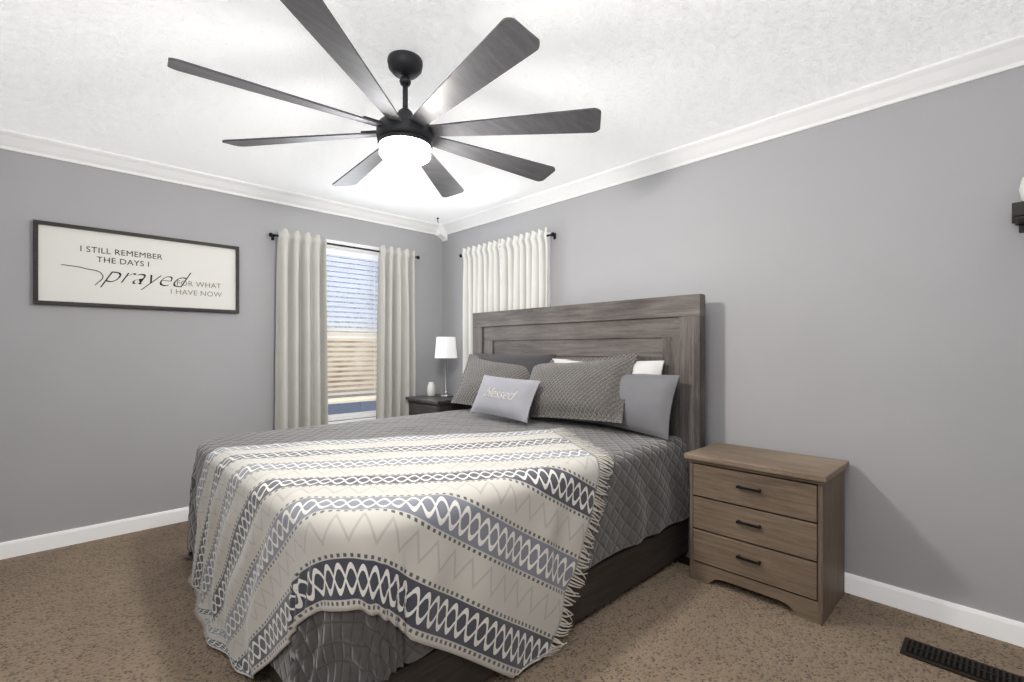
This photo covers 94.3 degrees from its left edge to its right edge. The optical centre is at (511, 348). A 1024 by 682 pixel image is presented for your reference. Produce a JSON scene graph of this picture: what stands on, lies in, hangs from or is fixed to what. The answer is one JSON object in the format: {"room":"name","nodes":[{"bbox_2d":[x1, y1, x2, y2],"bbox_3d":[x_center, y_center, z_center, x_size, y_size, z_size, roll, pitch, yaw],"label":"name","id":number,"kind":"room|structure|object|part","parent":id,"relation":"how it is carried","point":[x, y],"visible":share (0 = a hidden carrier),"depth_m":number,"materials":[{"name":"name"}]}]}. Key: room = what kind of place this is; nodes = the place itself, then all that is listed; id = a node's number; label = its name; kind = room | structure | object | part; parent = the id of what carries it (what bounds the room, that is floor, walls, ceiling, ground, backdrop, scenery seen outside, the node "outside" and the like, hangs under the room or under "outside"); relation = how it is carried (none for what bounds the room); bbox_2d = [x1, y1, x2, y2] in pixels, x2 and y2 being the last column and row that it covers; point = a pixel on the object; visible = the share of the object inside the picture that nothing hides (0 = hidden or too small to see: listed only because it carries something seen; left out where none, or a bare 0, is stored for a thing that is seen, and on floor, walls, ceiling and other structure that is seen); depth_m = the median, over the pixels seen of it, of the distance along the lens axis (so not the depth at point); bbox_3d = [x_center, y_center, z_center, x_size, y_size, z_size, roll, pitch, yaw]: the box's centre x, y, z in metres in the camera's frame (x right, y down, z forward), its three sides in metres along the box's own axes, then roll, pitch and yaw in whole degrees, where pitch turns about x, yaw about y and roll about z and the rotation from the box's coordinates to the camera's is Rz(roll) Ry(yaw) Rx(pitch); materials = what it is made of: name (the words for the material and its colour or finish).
{"room":"bedroom","nodes":[
{"label":"bedroom","id":0,"kind":"room"},
{"bbox_2d":[0,149,441,542],"bbox_3d":[-2.028,-0.020,3.676,3.820,2.440,0.160,0,0,-44],"label":"wall","id":1,"kind":"structure","parent":0,"point":[106,413],"depth_m":3.11,"materials":[{"name":"grey paint"}]},
{"bbox_2d":[33,219,238,312],"bbox_3d":[-2.425,-0.512,3.165,1.080,0.495,0.027,0,0,-44],"label":"sign frame","id":2,"kind":"object","parent":1,"relation":"attached to","point":[74,265],"visible":1,"depth_m":3.10,"materials":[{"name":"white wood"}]},
{"bbox_2d":[269,228,419,429],"bbox_3d":[-1.383,0.118,4.100,1.344,2.113,0.114,0,0,-44],"label":"curtain","id":3,"kind":"object","parent":1,"relation":"attached to","point":[301,352],"visible":0.74,"depth_m":3.86,"materials":[{"name":"fabric"}]},
{"bbox_3d":[-1.391,-0.875,4.109,1.344,0.050,0.090,0,0,-44],"label":"rod","id":4,"kind":"part","parent":3,"relation":"part of","materials":[{"name":"black metal"}]},
{"bbox_2d":[326,239,379,423],"bbox_3d":[-1.451,-0.102,4.186,0.930,1.645,0.149,0,0,-44],"label":"window","id":5,"kind":"structure","parent":1,"relation":"in","point":[369,414],"depth_m":4.18,"materials":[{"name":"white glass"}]},
{"bbox_2d":[326,249,378,403],"bbox_3d":[-1.434,-0.189,4.169,0.732,1.317,0.057,0,0,-44],"label":"blinds","id":6,"kind":"object","parent":5,"relation":"attached to","point":[331,252],"depth_m":4.19,"materials":[{"name":"white plastic"}]},
{"bbox_2d":[0,0,1023,223],"bbox_3d":[-0.437,-1.290,2.008,3.820,0.100,4.770,0,0,-44],"label":"ceiling","id":7,"kind":"structure","parent":0,"point":[661,75],"depth_m":2.13,"materials":[{"name":"white paint"}]},
{"bbox_2d":[167,0,600,196],"bbox_3d":[-0.458,-1.025,2.037,1.561,0.426,1.561,0,0,-15],"label":"fan","id":8,"kind":"object","parent":7,"relation":"attached to","point":[405,138],"visible":1,"depth_m":1.92,"materials":[{"name":"black metal"}]},
{"bbox_2d":[0,521,1023,681],"bbox_3d":[-0.437,1.250,2.008,3.820,0.100,4.770,0,0,-44],"label":"floor","id":9,"kind":"structure","parent":0,"point":[119,608],"depth_m":1.98,"materials":[{"name":"brown carpet"}]},
{"bbox_2d":[405,394,471,414],"bbox_3d":[-0.658,0.820,4.327,0.409,0.760,0.520,0,0,-44],"label":"nightstand","id":10,"kind":"object","parent":9,"relation":"on","point":[423,404],"visible":0.24,"depth_m":4.19,"materials":[{"name":"black wood"}]},
{"bbox_3d":[-0.660,0.640,4.325,0.355,0.296,0.438,0,0,-44],"label":"drawer","id":11,"kind":"part","parent":10,"relation":"part of","materials":[{"name":"brown wood"}]},
{"bbox_2d":[427,382,434,395],"bbox_3d":[-0.755,0.374,4.442,0.076,0.130,0.076,0,0,-44],"label":"ceramic jar","id":12,"kind":"object","parent":10,"relation":"on","point":[431,386],"visible":1,"depth_m":4.41,"materials":[{"name":"white ceramic"}]},
{"bbox_2d":[435,337,456,396],"bbox_3d":[-0.614,0.164,4.417,0.211,0.550,0.211,0,0,-44],"label":"table lamp","id":13,"kind":"object","parent":10,"relation":"on","point":[445,348],"visible":1,"depth_m":4.34,"materials":[{"name":"white fabric"}]},
{"bbox_3d":[-0.614,-0.013,4.417,0.211,0.195,0.211,0,0,-44],"label":"lamp shade","id":14,"kind":"part","parent":13,"relation":"part of","materials":[{"name":"white fabric"}]},
{"bbox_2d":[179,294,704,681],"bbox_3d":[-0.425,0.443,2.723,2.286,1.515,2.106,0,0,-44],"label":"bed","id":15,"kind":"object","parent":9,"relation":"on","point":[455,545],"visible":1,"depth_m":1.99,"materials":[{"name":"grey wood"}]},
{"bbox_2d":[191,429,599,678],"bbox_3d":[-0.478,0.844,2.420,1.791,0.696,1.704,0,0,-44],"label":"throw","id":16,"kind":"object","parent":15,"relation":"on","point":[344,553],"depth_m":1.71,"materials":[{"name":"beige fabric"}]},
{"bbox_2d":[179,408,689,681],"bbox_3d":[-0.449,0.848,2.730,2.142,0.678,2.064,0,0,-44],"label":"quilt","id":17,"kind":"object","parent":15,"relation":"on","point":[400,548],"depth_m":1.81,"materials":[{"name":"grey fabric"}]},
{"bbox_3d":[-0.411,1.087,2.728,2.090,0.225,2.065,0,0,-44],"label":"frame","id":18,"kind":"part","parent":15,"relation":"part of","materials":[{"name":"brown wood"}]},
{"bbox_2d":[471,353,556,406],"bbox_3d":[-0.012,0.266,3.762,0.156,0.457,0.900,0,0,-44],"label":"pillow","id":19,"kind":"object","parent":15,"relation":"on","point":[524,366],"depth_m":3.66,"materials":[{"name":"grey fabric"}]},
{"bbox_3d":[0.389,0.443,3.467,0.080,1.515,2.050,0,0,-44],"label":"headboard","id":20,"kind":"part","parent":15,"relation":"part of","materials":[{"name":"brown wood"}]},
{"bbox_2d":[552,358,663,422],"bbox_3d":[0.585,0.283,3.128,0.140,0.428,0.880,0,0,-44],"label":"pillow","id":21,"kind":"object","parent":15,"relation":"on","point":[649,371],"depth_m":2.95,"materials":[{"name":"grey fabric"}]},
{"bbox_2d":[584,374,680,439],"bbox_3d":[0.657,0.308,2.978,0.180,0.401,0.822,0,0,-44],"label":"pillow","id":22,"kind":"object","parent":15,"relation":"on","point":[645,401],"depth_m":2.79,"materials":[{"name":"grey fabric"}]},
{"bbox_2d":[684,442,848,625],"bbox_3d":[1.272,0.873,2.402,0.424,0.655,0.640,0,0,-44],"label":"nightstand","id":23,"kind":"object","parent":9,"relation":"on","point":[770,523],"visible":1,"depth_m":2.24,"materials":[{"name":"brown wood"}]},
{"bbox_3d":[1.127,0.666,2.264,0.025,0.012,0.110,0,0,-44],"label":"handle","id":24,"kind":"part","parent":23,"relation":"part of","materials":[{"name":"black metal"}]},
{"bbox_3d":[1.127,0.835,2.264,0.025,0.012,0.110,0,0,-44],"label":"handle","id":25,"kind":"part","parent":23,"relation":"part of","materials":[{"name":"black metal"}]},
{"bbox_3d":[1.127,1.004,2.264,0.025,0.012,0.110,0,0,-44],"label":"handle","id":26,"kind":"part","parent":23,"relation":"part of","materials":[{"name":"black metal"}]},
{"bbox_3d":[1.270,0.678,2.400,0.370,0.161,0.558,0,0,-44],"label":"drawer","id":27,"kind":"part","parent":23,"relation":"part of","materials":[{"name":"brown wood"}]},
{"bbox_3d":[1.270,0.847,2.400,0.370,0.161,0.558,0,0,-44],"label":"drawer","id":28,"kind":"part","parent":23,"relation":"part of","materials":[{"name":"brown wood"}]},
{"bbox_3d":[1.270,1.016,2.400,0.370,0.161,0.558,0,0,-44],"label":"drawer","id":29,"kind":"part","parent":23,"relation":"part of","materials":[{"name":"brown wood"}]},
{"bbox_2d":[900,637,1023,681],"bbox_3d":[1.701,1.192,1.788,0.140,0.016,0.360,0,0,-44],"label":"floor vent","id":30,"kind":"object","parent":9,"relation":"in","point":[974,670],"visible":1,"depth_m":1.79,"materials":[{"name":"black metal"}]},
{"bbox_2d":[442,66,1023,622],"bbox_3d":[0.942,-0.020,3.214,0.160,2.440,4.610,0,0,-44],"label":"wall","id":31,"kind":"structure","parent":0,"point":[860,277],"depth_m":2.28,"materials":[{"name":"grey paint"}]},
{"bbox_2d":[459,227,555,372],"bbox_3d":[-0.074,0.110,4.096,0.090,2.115,1.194,0,0,-44],"label":"curtain","id":32,"kind":"object","parent":31,"relation":"attached to","point":[514,277],"visible":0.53,"depth_m":4.06,"materials":[{"name":"white fabric"}]},
{"bbox_3d":[-0.069,-0.885,4.101,0.075,0.050,1.194,0,0,-44],"label":"rod","id":33,"kind":"part","parent":32,"relation":"part of","materials":[{"name":"black metal"}]},
{"bbox_2d":[0,34,1023,241],"bbox_3d":[-0.437,-1.165,2.008,3.500,0.150,4.450,0,0,-44],"label":"crown molding","id":34,"kind":"structure","parent":31,"relation":"attached to","point":[1008,54],"depth_m":2.87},
{"bbox_2d":[0,507,1023,646],"bbox_3d":[-0.437,1.153,2.008,3.500,0.094,4.450,0,0,-44],"label":"baseboard","id":35,"kind":"structure","parent":31,"relation":"attached to","point":[1004,629],"depth_m":2.27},
{"bbox_2d":[499,232,549,306],"bbox_3d":[0.027,-0.102,4.130,0.149,1.645,0.950,0,0,-44],"label":"window","id":36,"kind":"structure","parent":31,"relation":"in","point":[547,233],"depth_m":3.76,"materials":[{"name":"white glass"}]},
{"bbox_2d":[1012,201,1023,232],"bbox_3d":[2.138,-0.517,1.732,0.154,0.095,0.435,0,0,-44],"label":"floating shelf","id":37,"kind":"object","parent":31,"relation":"attached to","point":[1017,207],"visible":1,"depth_m":1.83,"materials":[{"name":"black wood"}]},
{"bbox_2d":[1019,177,1023,200],"bbox_3d":[2.034,-0.648,1.830,0.112,0.165,0.112,0,0,-44],"label":"decorative vase","id":38,"kind":"object","parent":37,"relation":"on","point":[1021,188],"visible":1,"depth_m":1.85,"materials":[{"name":"white ceramic"}]},
{"label":"outside","id":39,"kind":"structure","parent":0,"visible":0},
{"bbox_2d":[326,255,377,414],"bbox_3d":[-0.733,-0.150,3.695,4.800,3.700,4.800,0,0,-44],"label":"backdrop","id":40,"kind":"structure","parent":39,"point":[340,408],"depth_m":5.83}
]}

